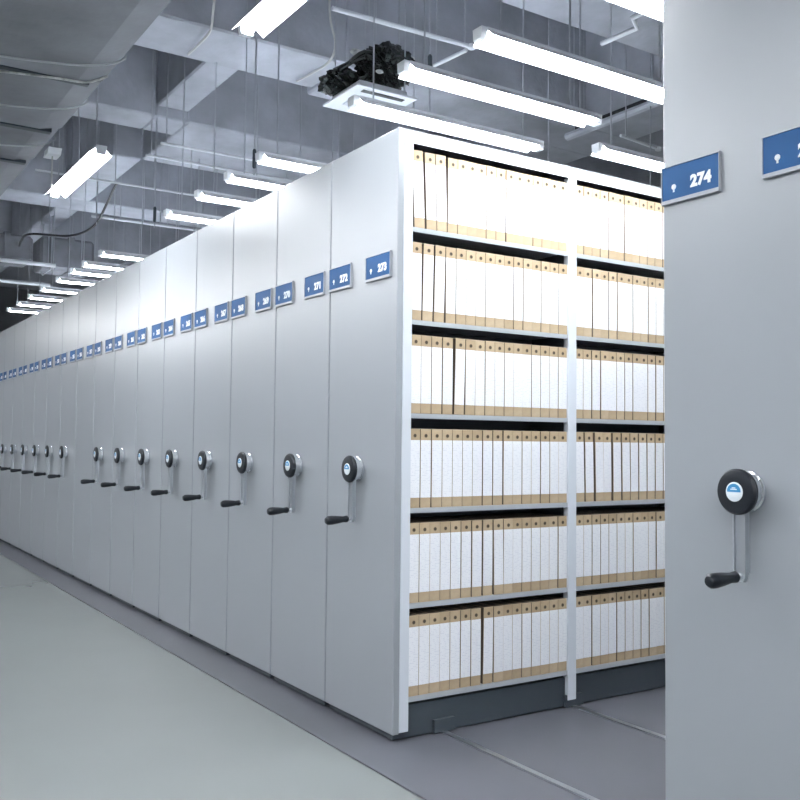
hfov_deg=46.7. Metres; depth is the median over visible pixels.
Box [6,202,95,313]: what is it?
ceiling light
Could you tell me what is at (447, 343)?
box
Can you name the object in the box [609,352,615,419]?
box
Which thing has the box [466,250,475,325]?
box
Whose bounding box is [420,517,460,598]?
box
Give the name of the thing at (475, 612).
box
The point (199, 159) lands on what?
rod
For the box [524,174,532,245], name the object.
box
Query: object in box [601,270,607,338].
box
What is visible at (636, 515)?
box
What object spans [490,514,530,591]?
box
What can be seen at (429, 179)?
box
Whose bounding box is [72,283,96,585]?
shelving unit
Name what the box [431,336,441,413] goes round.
box
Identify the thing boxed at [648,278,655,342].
box
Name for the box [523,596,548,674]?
box
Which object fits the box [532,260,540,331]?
box
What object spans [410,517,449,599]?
box
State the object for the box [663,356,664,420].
box
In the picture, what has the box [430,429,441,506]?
box
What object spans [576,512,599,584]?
box
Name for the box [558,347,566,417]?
box
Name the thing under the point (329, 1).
cable
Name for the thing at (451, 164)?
box
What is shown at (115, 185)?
cable
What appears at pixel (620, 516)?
box
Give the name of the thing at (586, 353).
box
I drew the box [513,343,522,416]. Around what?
box
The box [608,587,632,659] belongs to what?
box
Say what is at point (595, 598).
box
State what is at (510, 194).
box
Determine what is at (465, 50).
conduit pipe
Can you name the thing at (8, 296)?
wall
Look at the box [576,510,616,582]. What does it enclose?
box
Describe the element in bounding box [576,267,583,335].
box
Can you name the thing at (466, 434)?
box
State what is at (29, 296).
ceiling light
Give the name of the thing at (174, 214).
ceiling light
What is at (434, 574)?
box
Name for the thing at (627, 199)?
box
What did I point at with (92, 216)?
conduit pipe
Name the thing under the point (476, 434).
box
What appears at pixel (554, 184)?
box
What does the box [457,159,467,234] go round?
box
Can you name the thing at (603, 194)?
box
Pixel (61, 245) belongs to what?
air duct
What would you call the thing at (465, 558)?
box
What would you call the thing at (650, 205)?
box
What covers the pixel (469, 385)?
box
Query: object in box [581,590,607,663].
box
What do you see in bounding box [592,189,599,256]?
box
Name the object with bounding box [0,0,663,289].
ceiling
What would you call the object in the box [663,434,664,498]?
box
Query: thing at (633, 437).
box
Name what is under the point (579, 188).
box
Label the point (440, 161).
box
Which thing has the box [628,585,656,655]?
box
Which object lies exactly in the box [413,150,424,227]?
box
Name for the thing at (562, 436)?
box
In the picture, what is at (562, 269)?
box
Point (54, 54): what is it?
air duct
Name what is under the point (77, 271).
ceiling light
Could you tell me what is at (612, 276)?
box
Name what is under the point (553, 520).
box
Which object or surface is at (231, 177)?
ceiling light
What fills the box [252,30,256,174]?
rod
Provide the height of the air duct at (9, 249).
1.445 m
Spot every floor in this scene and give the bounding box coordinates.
[0,540,665,799]
[0,554,422,799]
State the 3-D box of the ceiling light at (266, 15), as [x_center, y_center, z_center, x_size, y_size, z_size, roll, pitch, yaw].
[-0.286,-2.269,3.175,0.136,1.668,1.150,2,-3,-33]
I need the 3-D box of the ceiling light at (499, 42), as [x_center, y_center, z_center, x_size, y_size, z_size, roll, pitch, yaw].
[0.788,-2.214,3.924,1.150,1.688,0.136,2,-3,-33]
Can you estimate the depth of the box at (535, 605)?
3.96 m
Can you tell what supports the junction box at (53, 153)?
hanging from the air duct at (54, 54)
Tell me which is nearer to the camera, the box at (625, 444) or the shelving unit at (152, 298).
the box at (625, 444)
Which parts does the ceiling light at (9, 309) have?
hanging rod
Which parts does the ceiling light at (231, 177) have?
hanging rod, hanging rod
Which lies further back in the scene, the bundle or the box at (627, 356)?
the bundle
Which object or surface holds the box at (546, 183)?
on the shelving unit at (372, 326)
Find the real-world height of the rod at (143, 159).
1.640 m
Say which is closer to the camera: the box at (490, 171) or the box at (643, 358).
the box at (490, 171)
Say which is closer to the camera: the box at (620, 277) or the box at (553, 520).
the box at (553, 520)
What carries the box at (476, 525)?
on the shelving unit at (372, 326)
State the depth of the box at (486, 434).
3.85 m
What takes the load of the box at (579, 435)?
on the shelving unit at (372, 326)
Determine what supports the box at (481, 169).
on the shelving unit at (372, 326)
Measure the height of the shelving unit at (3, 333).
2.388 m
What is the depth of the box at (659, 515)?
4.40 m
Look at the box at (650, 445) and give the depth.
4.38 m
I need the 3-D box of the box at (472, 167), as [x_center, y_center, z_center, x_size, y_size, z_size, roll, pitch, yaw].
[0.237,-0.831,3.951,0.050,0.312,0.236,2,-3,-33]
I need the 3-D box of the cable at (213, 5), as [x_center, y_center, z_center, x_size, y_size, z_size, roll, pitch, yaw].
[-1.156,-2.580,5.523,0.043,0.848,0.710,2,-3,-27]
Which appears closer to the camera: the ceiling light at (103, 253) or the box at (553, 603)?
the box at (553, 603)
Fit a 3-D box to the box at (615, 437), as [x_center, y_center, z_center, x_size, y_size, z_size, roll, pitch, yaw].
[0.936,0.311,4.357,0.050,0.312,0.236,1,-3,-33]
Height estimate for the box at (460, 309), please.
0.312 m
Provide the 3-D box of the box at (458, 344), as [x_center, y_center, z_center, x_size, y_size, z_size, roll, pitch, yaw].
[0.181,-0.092,3.884,0.050,0.312,0.236,4,-4,-33]
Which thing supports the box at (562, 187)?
on the shelving unit at (372, 326)
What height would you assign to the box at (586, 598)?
0.312 m
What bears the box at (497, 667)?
on the shelving unit at (372, 326)
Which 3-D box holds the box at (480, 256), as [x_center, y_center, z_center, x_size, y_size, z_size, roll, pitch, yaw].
[0.273,-0.459,3.959,0.050,0.312,0.236,2,-3,-33]
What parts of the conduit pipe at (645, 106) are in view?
hanging rod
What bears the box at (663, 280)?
on the shelving unit at (372, 326)
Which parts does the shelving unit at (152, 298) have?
crank handle, sign frame, crank arm, sign frame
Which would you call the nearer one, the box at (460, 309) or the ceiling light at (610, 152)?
the box at (460, 309)
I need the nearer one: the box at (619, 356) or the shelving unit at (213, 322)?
the box at (619, 356)
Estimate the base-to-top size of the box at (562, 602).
0.312 m
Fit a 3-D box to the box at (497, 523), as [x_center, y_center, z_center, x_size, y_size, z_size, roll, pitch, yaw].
[0.348,0.658,3.961,0.050,0.312,0.236,1,-3,-33]
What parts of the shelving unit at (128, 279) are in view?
crank handle, sign frame, crank arm, sign frame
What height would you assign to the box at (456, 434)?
0.312 m
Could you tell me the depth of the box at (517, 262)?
3.97 m
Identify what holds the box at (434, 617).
on the shelving unit at (372, 326)
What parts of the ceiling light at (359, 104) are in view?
hanging rod, hanging rod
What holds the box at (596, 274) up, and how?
on the shelving unit at (372, 326)
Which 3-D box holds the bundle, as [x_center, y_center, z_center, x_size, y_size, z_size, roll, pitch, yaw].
[-0.176,-2.343,5.155,0.549,1.335,0.310,1,-3,-4]
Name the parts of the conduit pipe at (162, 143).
hanging rod, hanging rod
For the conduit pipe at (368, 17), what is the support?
hanging from the ceiling
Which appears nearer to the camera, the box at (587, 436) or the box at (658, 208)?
the box at (587, 436)
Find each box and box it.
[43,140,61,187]
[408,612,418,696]
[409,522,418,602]
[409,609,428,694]
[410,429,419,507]
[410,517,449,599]
[410,518,439,600]
[410,520,429,601]
[411,334,420,413]
[412,242,421,319]
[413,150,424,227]
[414,608,439,692]
[419,429,430,507]
[420,335,430,413]
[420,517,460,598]
[421,243,433,320]
[423,152,436,229]
[423,607,449,690]
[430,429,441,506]
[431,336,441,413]
[432,245,444,322]
[432,605,459,689]
[434,516,470,597]
[435,155,446,231]
[439,516,481,596]
[441,337,452,414]
[441,429,451,506]
[442,604,470,687]
[444,247,455,323]
[446,157,457,233]
[451,338,464,414]
[452,430,461,506]
[453,515,492,595]
[453,603,480,685]
[455,248,465,324]
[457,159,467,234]
[460,515,502,594]
[462,430,471,505]
[463,602,492,683]
[464,339,475,414]
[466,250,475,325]
[467,162,476,236]
[472,430,481,505]
[474,515,512,593]
[475,251,484,326]
[475,340,484,415]
[477,164,485,238]
[477,601,502,681]
[481,514,521,592]
[482,430,491,505]
[484,341,494,415]
[485,253,494,327]
[486,166,495,239]
[487,600,511,680]
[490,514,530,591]
[492,430,501,504]
[494,342,503,415]
[495,254,503,327]
[496,168,505,241]
[496,599,521,678]
[502,431,512,504]
[503,513,539,590]
[504,256,512,328]
[504,342,513,415]
[505,170,515,242]
[505,598,530,677]
[506,513,548,589]
[512,431,521,503]
[513,257,522,329]
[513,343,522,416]
[514,597,540,675]
[515,172,523,244]
[518,513,557,588]
[521,431,530,503]
[522,344,530,416]
[523,259,531,330]
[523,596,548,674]
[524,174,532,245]
[529,512,566,587]
[531,345,539,416]
[531,431,539,503]
[532,176,541,247]
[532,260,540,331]
[532,595,557,672]
[540,346,548,417]
[540,431,549,502]
[540,594,566,671]
[541,261,549,332]
[542,178,550,248]
[548,346,557,417]
[549,431,558,502]
[550,263,558,333]
[551,180,558,249]
[558,181,566,251]
[558,264,566,334]
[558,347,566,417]
[558,432,566,502]
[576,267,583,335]
[576,349,582,418]
[576,432,583,501]
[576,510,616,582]
[576,511,608,583]
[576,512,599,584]
[576,513,591,584]
[576,515,583,585]
[576,591,599,665]
[576,592,590,666]
[576,595,582,667]
[577,185,582,253]
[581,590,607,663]
[583,187,591,255]
[583,349,590,418]
[583,432,593,501]
[583,510,624,581]
[584,268,591,336]
[591,350,599,418]
[591,589,615,662]
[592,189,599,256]
[592,269,600,337]
[593,432,603,500]
[595,510,632,580]
[599,509,640,579]
[600,190,607,257]
[600,351,608,418]
[600,588,624,660]
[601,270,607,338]
[603,433,611,500]
[607,509,647,578]
[608,192,616,259]
[608,272,616,338]
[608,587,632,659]
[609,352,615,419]
[611,433,620,500]
[615,586,640,658]
[616,352,623,419]
[617,194,623,260]
[617,273,624,339]
[618,509,655,578]
[621,433,629,500]
[622,586,648,656]
[623,508,663,577]
[624,196,631,261]
[624,353,631,419]
[625,274,632,340]
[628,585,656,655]
[629,433,637,499]
[629,508,664,576]
[632,197,639,263]
[632,275,640,341]
[632,354,640,419]
[637,584,663,654]
[638,433,646,499]
[639,199,646,264]
[640,276,647,341]
[640,354,647,420]
[646,433,654,499]
[646,583,664,653]
[647,201,654,265]
[647,355,654,420]
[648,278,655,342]
[654,434,662,498]
[655,202,661,266]
[655,356,662,420]
[656,279,662,343]
[662,206,663,267]
[663,280,663,343]
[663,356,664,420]
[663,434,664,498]
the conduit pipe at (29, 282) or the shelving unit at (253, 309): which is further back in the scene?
the conduit pipe at (29, 282)
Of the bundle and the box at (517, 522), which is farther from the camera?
the bundle
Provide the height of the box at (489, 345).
0.312 m
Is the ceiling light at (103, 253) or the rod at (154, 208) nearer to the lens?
the rod at (154, 208)
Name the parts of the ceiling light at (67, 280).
hanging rod, hanging rod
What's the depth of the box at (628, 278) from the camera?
4.34 m
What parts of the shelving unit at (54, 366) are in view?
crank handle, crank arm, panel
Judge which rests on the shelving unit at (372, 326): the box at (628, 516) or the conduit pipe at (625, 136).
the box at (628, 516)
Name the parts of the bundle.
hanging rod, hanging rod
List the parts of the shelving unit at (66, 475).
crank handle, crank arm, panel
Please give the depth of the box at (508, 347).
3.92 m
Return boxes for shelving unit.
[0,319,25,549]
[0,325,14,544]
[0,330,5,539]
[10,314,36,555]
[21,307,49,561]
[34,300,63,568]
[47,292,79,576]
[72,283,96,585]
[81,273,116,595]
[101,261,139,607]
[124,247,166,620]
[151,231,197,636]
[182,212,234,654]
[220,190,278,677]
[267,162,332,704]
[324,127,664,739]
[661,0,799,799]
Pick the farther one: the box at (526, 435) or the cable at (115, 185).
the cable at (115, 185)
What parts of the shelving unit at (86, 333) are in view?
sign frame, sign frame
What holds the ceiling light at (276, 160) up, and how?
hanging from the ceiling
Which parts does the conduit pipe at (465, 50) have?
hanging rod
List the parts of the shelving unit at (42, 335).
crank handle, crank arm, panel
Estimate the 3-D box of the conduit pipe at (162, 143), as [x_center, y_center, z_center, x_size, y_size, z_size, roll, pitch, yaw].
[-0.451,-2.317,7.152,2.820,1.209,0.018,2,-3,-32]
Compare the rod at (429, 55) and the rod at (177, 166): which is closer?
the rod at (429, 55)
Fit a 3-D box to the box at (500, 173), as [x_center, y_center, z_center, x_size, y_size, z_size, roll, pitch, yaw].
[0.366,-0.826,4.036,0.050,0.312,0.236,2,-3,-33]
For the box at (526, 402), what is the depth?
3.98 m
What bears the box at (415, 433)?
on the shelving unit at (372, 326)
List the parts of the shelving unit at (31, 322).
crank handle, crank arm, panel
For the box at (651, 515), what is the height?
0.312 m
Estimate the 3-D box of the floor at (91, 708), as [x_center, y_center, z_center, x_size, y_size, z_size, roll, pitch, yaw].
[-1.331,1.643,8.649,12.600,0.200,24.000,2,-3,-33]
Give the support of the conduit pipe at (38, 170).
hanging from the ceiling
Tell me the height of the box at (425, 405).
0.312 m
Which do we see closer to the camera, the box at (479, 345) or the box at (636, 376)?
the box at (479, 345)
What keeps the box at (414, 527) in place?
on the shelving unit at (372, 326)
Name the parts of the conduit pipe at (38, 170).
hanging rod, hanging rod, hanging rod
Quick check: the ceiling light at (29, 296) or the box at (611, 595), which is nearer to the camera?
the box at (611, 595)
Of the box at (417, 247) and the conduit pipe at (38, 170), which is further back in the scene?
the conduit pipe at (38, 170)
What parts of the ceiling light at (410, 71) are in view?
hanging rod, hanging rod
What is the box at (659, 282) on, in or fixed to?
on the shelving unit at (372, 326)
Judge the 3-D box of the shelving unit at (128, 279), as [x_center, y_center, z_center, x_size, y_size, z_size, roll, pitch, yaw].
[-1.254,0.263,7.043,1.995,2.388,0.541,2,-3,-33]
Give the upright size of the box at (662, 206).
0.312 m
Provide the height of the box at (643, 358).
0.312 m
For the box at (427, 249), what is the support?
on the shelving unit at (372, 326)
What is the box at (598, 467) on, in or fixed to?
on the shelving unit at (372, 326)
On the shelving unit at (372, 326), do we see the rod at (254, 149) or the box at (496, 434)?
the box at (496, 434)
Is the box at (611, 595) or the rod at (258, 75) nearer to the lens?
the box at (611, 595)
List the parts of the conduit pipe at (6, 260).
hanging rod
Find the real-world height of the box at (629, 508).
0.312 m
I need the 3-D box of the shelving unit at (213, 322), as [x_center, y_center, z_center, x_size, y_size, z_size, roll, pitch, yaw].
[-0.356,0.208,5.662,1.995,2.388,0.541,2,-3,-33]
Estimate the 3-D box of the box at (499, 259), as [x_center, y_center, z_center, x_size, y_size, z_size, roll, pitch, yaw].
[0.358,-0.456,4.014,0.050,0.312,0.236,2,-3,-33]
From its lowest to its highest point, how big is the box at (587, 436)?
0.312 m
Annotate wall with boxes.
[0,287,71,331]
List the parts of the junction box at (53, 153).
cord, casing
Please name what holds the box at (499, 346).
on the shelving unit at (372, 326)
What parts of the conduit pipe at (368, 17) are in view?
hanging rod, hanging rod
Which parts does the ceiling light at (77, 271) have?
hanging rod, hanging rod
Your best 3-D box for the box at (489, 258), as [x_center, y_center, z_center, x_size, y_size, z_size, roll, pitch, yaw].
[0.316,-0.457,3.986,0.050,0.312,0.236,2,-3,-33]
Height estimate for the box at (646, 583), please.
0.312 m
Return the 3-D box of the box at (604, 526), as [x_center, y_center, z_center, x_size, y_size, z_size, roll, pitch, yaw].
[0.866,0.679,4.302,0.050,0.312,0.236,2,-3,-33]
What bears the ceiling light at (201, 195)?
hanging from the ceiling
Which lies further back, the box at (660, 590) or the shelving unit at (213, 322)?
the shelving unit at (213, 322)
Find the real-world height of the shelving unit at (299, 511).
2.388 m
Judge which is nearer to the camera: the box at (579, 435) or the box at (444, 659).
the box at (444, 659)
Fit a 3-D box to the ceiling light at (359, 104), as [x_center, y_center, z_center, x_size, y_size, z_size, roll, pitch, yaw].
[0.261,-1.780,4.580,1.150,0.905,0.136,2,-3,-33]
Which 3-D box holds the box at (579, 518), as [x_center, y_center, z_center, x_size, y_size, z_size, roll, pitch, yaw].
[0.734,0.673,4.210,0.050,0.312,0.236,2,-3,-33]
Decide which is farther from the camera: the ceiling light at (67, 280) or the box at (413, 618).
the ceiling light at (67, 280)
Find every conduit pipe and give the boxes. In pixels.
[0,137,55,267]
[0,208,49,286]
[35,125,286,195]
[91,160,259,230]
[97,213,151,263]
[145,49,453,181]
[160,53,477,160]
[331,0,475,49]
[433,0,467,66]
[565,27,662,140]
[573,30,648,129]
[600,12,642,45]
[619,44,661,151]
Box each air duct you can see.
[0,0,171,195]
[0,231,32,266]
[33,211,93,277]
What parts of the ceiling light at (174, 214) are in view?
hanging rod, hanging rod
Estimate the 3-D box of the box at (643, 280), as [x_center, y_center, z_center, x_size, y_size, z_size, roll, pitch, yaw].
[1.097,-0.426,4.496,0.050,0.312,0.236,2,-3,-33]
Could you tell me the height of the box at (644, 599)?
0.312 m
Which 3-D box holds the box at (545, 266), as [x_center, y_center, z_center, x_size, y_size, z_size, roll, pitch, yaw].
[0.575,-0.447,4.154,0.050,0.312,0.236,2,-3,-33]
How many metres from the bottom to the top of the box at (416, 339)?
0.312 m
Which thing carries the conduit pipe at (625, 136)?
hanging from the ceiling
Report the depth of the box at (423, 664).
3.64 m
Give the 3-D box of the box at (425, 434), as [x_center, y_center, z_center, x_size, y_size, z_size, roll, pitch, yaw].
[0.038,0.275,3.774,0.050,0.312,0.236,2,-3,-33]
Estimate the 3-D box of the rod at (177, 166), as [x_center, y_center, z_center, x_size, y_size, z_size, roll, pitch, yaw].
[-2.258,-2.016,9.384,0.011,1.640,0.010,2,-3,-33]
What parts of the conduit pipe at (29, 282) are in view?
hanging rod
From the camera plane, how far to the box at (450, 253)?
3.78 m
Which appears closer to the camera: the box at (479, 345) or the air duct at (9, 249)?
the box at (479, 345)
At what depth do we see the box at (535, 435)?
3.99 m
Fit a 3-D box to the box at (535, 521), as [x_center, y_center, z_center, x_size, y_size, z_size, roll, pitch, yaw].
[0.520,0.665,4.075,0.050,0.312,0.236,2,-3,-33]
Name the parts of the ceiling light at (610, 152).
hanging rod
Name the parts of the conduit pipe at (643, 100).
hanging rod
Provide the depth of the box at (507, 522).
3.89 m
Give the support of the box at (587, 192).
on the shelving unit at (372, 326)
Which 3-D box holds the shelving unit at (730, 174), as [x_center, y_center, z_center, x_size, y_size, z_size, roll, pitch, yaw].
[1.562,0.091,2.715,1.995,2.388,0.541,2,-3,-33]
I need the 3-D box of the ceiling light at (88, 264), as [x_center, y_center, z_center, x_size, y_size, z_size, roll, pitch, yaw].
[-2.339,-2.022,8.580,1.150,1.703,0.136,2,-3,-33]
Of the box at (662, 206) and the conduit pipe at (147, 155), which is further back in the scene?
the conduit pipe at (147, 155)
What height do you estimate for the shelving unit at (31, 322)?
2.388 m
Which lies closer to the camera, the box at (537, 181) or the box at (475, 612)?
the box at (475, 612)
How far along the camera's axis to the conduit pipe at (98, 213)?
10.53 m
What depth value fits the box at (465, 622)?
3.76 m
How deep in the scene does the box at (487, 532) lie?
3.83 m
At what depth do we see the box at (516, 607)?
3.90 m
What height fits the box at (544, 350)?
0.312 m
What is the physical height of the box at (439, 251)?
0.312 m
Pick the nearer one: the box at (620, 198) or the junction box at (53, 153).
the box at (620, 198)
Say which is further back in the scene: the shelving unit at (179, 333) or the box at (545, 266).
the shelving unit at (179, 333)
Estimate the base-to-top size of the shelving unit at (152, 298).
2.388 m
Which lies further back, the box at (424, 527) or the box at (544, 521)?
the box at (544, 521)
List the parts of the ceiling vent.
hanging rod, panel, hanging rod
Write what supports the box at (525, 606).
on the shelving unit at (372, 326)
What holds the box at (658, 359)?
on the shelving unit at (372, 326)
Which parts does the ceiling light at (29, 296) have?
hanging rod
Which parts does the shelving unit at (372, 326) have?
crank handle, sign frame, crank arm, panel, sign frame, shelf, shelf, shelf, shelf, shelf, shelf, panel, shelf, shelf, shelf, shelf, shelf, shelf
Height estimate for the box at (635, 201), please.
0.312 m
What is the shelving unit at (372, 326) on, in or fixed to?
on the floor at (91, 708)
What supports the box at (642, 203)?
on the shelving unit at (372, 326)
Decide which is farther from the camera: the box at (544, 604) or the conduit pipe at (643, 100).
the conduit pipe at (643, 100)
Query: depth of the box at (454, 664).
3.73 m
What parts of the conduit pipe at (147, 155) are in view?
hanging rod, hanging rod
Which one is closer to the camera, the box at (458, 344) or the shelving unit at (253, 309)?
the box at (458, 344)
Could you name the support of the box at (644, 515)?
on the shelving unit at (372, 326)
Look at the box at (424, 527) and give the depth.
3.66 m
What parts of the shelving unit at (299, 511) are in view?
crank handle, sign frame, crank arm, sign frame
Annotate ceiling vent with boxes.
[323,0,416,119]
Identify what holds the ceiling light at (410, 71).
hanging from the ceiling
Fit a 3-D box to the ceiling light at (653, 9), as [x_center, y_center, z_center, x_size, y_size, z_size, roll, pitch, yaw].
[1.092,-2.235,3.456,1.150,1.683,0.136,2,-3,-33]
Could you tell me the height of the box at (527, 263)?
0.312 m
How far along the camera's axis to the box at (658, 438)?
4.41 m
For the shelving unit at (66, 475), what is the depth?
7.93 m
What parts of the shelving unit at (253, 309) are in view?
crank handle, sign frame, crank arm, sign frame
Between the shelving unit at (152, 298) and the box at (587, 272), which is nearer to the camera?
the box at (587, 272)
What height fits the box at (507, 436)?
0.312 m
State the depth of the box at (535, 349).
4.01 m
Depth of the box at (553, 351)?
4.07 m
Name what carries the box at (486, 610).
on the shelving unit at (372, 326)
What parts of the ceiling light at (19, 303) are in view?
hanging rod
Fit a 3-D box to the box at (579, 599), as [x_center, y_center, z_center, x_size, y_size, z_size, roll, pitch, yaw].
[0.729,1.033,4.195,0.050,0.312,0.236,2,-3,-33]
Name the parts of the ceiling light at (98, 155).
hanging rod, hanging rod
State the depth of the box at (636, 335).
4.37 m
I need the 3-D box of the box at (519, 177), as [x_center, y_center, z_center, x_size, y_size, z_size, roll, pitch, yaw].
[0.453,-0.822,4.092,0.050,0.312,0.236,2,-3,-33]
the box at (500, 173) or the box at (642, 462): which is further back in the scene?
the box at (642, 462)
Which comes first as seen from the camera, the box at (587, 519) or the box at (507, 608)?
the box at (507, 608)
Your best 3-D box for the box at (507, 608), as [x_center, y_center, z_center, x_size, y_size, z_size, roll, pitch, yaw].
[0.387,1.019,3.975,0.050,0.312,0.236,2,-3,-33]
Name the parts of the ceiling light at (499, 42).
hanging rod, hanging rod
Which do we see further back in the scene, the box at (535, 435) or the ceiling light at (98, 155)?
the ceiling light at (98, 155)
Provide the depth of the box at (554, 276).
4.08 m
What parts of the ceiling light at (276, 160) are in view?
hanging rod, hanging rod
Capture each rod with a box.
[141,159,143,253]
[153,118,157,227]
[176,166,177,241]
[197,159,199,230]
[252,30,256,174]
[255,75,258,198]
[428,0,431,111]
[569,0,570,104]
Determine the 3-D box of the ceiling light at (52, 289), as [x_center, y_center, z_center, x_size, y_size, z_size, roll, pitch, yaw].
[-3.253,-1.567,9.960,1.150,0.903,0.136,2,-3,-33]
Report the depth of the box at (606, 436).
4.23 m
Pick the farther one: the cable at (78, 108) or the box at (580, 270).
the cable at (78, 108)
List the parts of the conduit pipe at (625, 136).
hanging rod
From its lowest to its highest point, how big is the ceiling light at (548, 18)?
1.663 m
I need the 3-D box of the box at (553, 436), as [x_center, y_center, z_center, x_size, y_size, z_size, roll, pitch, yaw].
[0.611,0.298,4.146,0.050,0.312,0.236,2,-3,-33]
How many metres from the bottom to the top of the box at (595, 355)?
0.312 m
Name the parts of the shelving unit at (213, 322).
crank handle, sign frame, crank arm, sign frame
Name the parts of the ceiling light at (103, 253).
hanging rod, hanging rod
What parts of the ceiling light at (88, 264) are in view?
hanging rod, hanging rod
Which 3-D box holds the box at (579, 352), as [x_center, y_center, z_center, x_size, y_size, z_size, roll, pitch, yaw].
[0.739,-0.070,4.248,0.050,0.312,0.236,2,-3,-33]
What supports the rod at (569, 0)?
hanging from the ceiling
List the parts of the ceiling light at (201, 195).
hanging rod, hanging rod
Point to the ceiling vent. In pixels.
(339, 101)
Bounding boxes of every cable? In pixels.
[18,184,117,246]
[78,108,79,160]
[187,0,215,54]
[296,0,334,81]
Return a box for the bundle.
[317,0,414,96]
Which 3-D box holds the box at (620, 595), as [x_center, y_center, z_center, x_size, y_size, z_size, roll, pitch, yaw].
[0.950,1.042,4.342,0.050,0.312,0.236,2,-3,-33]
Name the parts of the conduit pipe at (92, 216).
hanging rod, hanging rod, hanging rod, hanging rod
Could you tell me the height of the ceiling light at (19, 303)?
1.703 m
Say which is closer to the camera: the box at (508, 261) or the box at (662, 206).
the box at (508, 261)
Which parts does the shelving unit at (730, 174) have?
sign frame, crank handle, crank arm, sign frame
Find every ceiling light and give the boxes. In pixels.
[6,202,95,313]
[16,204,109,307]
[27,210,124,301]
[40,207,140,294]
[45,85,111,198]
[55,116,161,285]
[69,118,180,277]
[81,121,195,270]
[98,124,217,260]
[163,57,301,224]
[194,62,339,206]
[224,0,376,190]
[231,0,307,38]
[255,0,414,173]
[348,0,543,152]
[397,0,602,127]
[473,0,662,103]
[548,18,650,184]
[590,3,663,172]
[605,0,662,21]
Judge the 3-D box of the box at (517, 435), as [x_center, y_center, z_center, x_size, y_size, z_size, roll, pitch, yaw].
[0.435,0.291,4.037,0.050,0.312,0.236,2,-3,-33]
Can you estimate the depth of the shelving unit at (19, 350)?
9.77 m
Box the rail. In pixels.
[441,705,665,799]
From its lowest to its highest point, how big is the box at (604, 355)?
0.312 m
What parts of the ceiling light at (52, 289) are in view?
hanging rod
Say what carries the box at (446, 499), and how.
on the shelving unit at (372, 326)
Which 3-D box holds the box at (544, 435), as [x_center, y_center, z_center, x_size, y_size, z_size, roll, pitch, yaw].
[0.567,0.296,4.120,0.050,0.312,0.236,2,-3,-33]
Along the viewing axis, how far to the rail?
3.44 m
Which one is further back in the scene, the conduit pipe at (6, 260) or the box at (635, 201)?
the conduit pipe at (6, 260)
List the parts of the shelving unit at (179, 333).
crank handle, sign frame, crank arm, sign frame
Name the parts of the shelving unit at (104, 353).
crank handle, crank arm, sign frame, sign frame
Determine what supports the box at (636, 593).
on the shelving unit at (372, 326)
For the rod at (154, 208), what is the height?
0.840 m
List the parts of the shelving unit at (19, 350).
crank handle, crank arm, panel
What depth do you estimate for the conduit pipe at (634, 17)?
4.58 m
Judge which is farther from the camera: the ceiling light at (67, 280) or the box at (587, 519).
the ceiling light at (67, 280)
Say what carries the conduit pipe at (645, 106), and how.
hanging from the ceiling
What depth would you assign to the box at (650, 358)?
4.40 m
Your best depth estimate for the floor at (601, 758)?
3.59 m

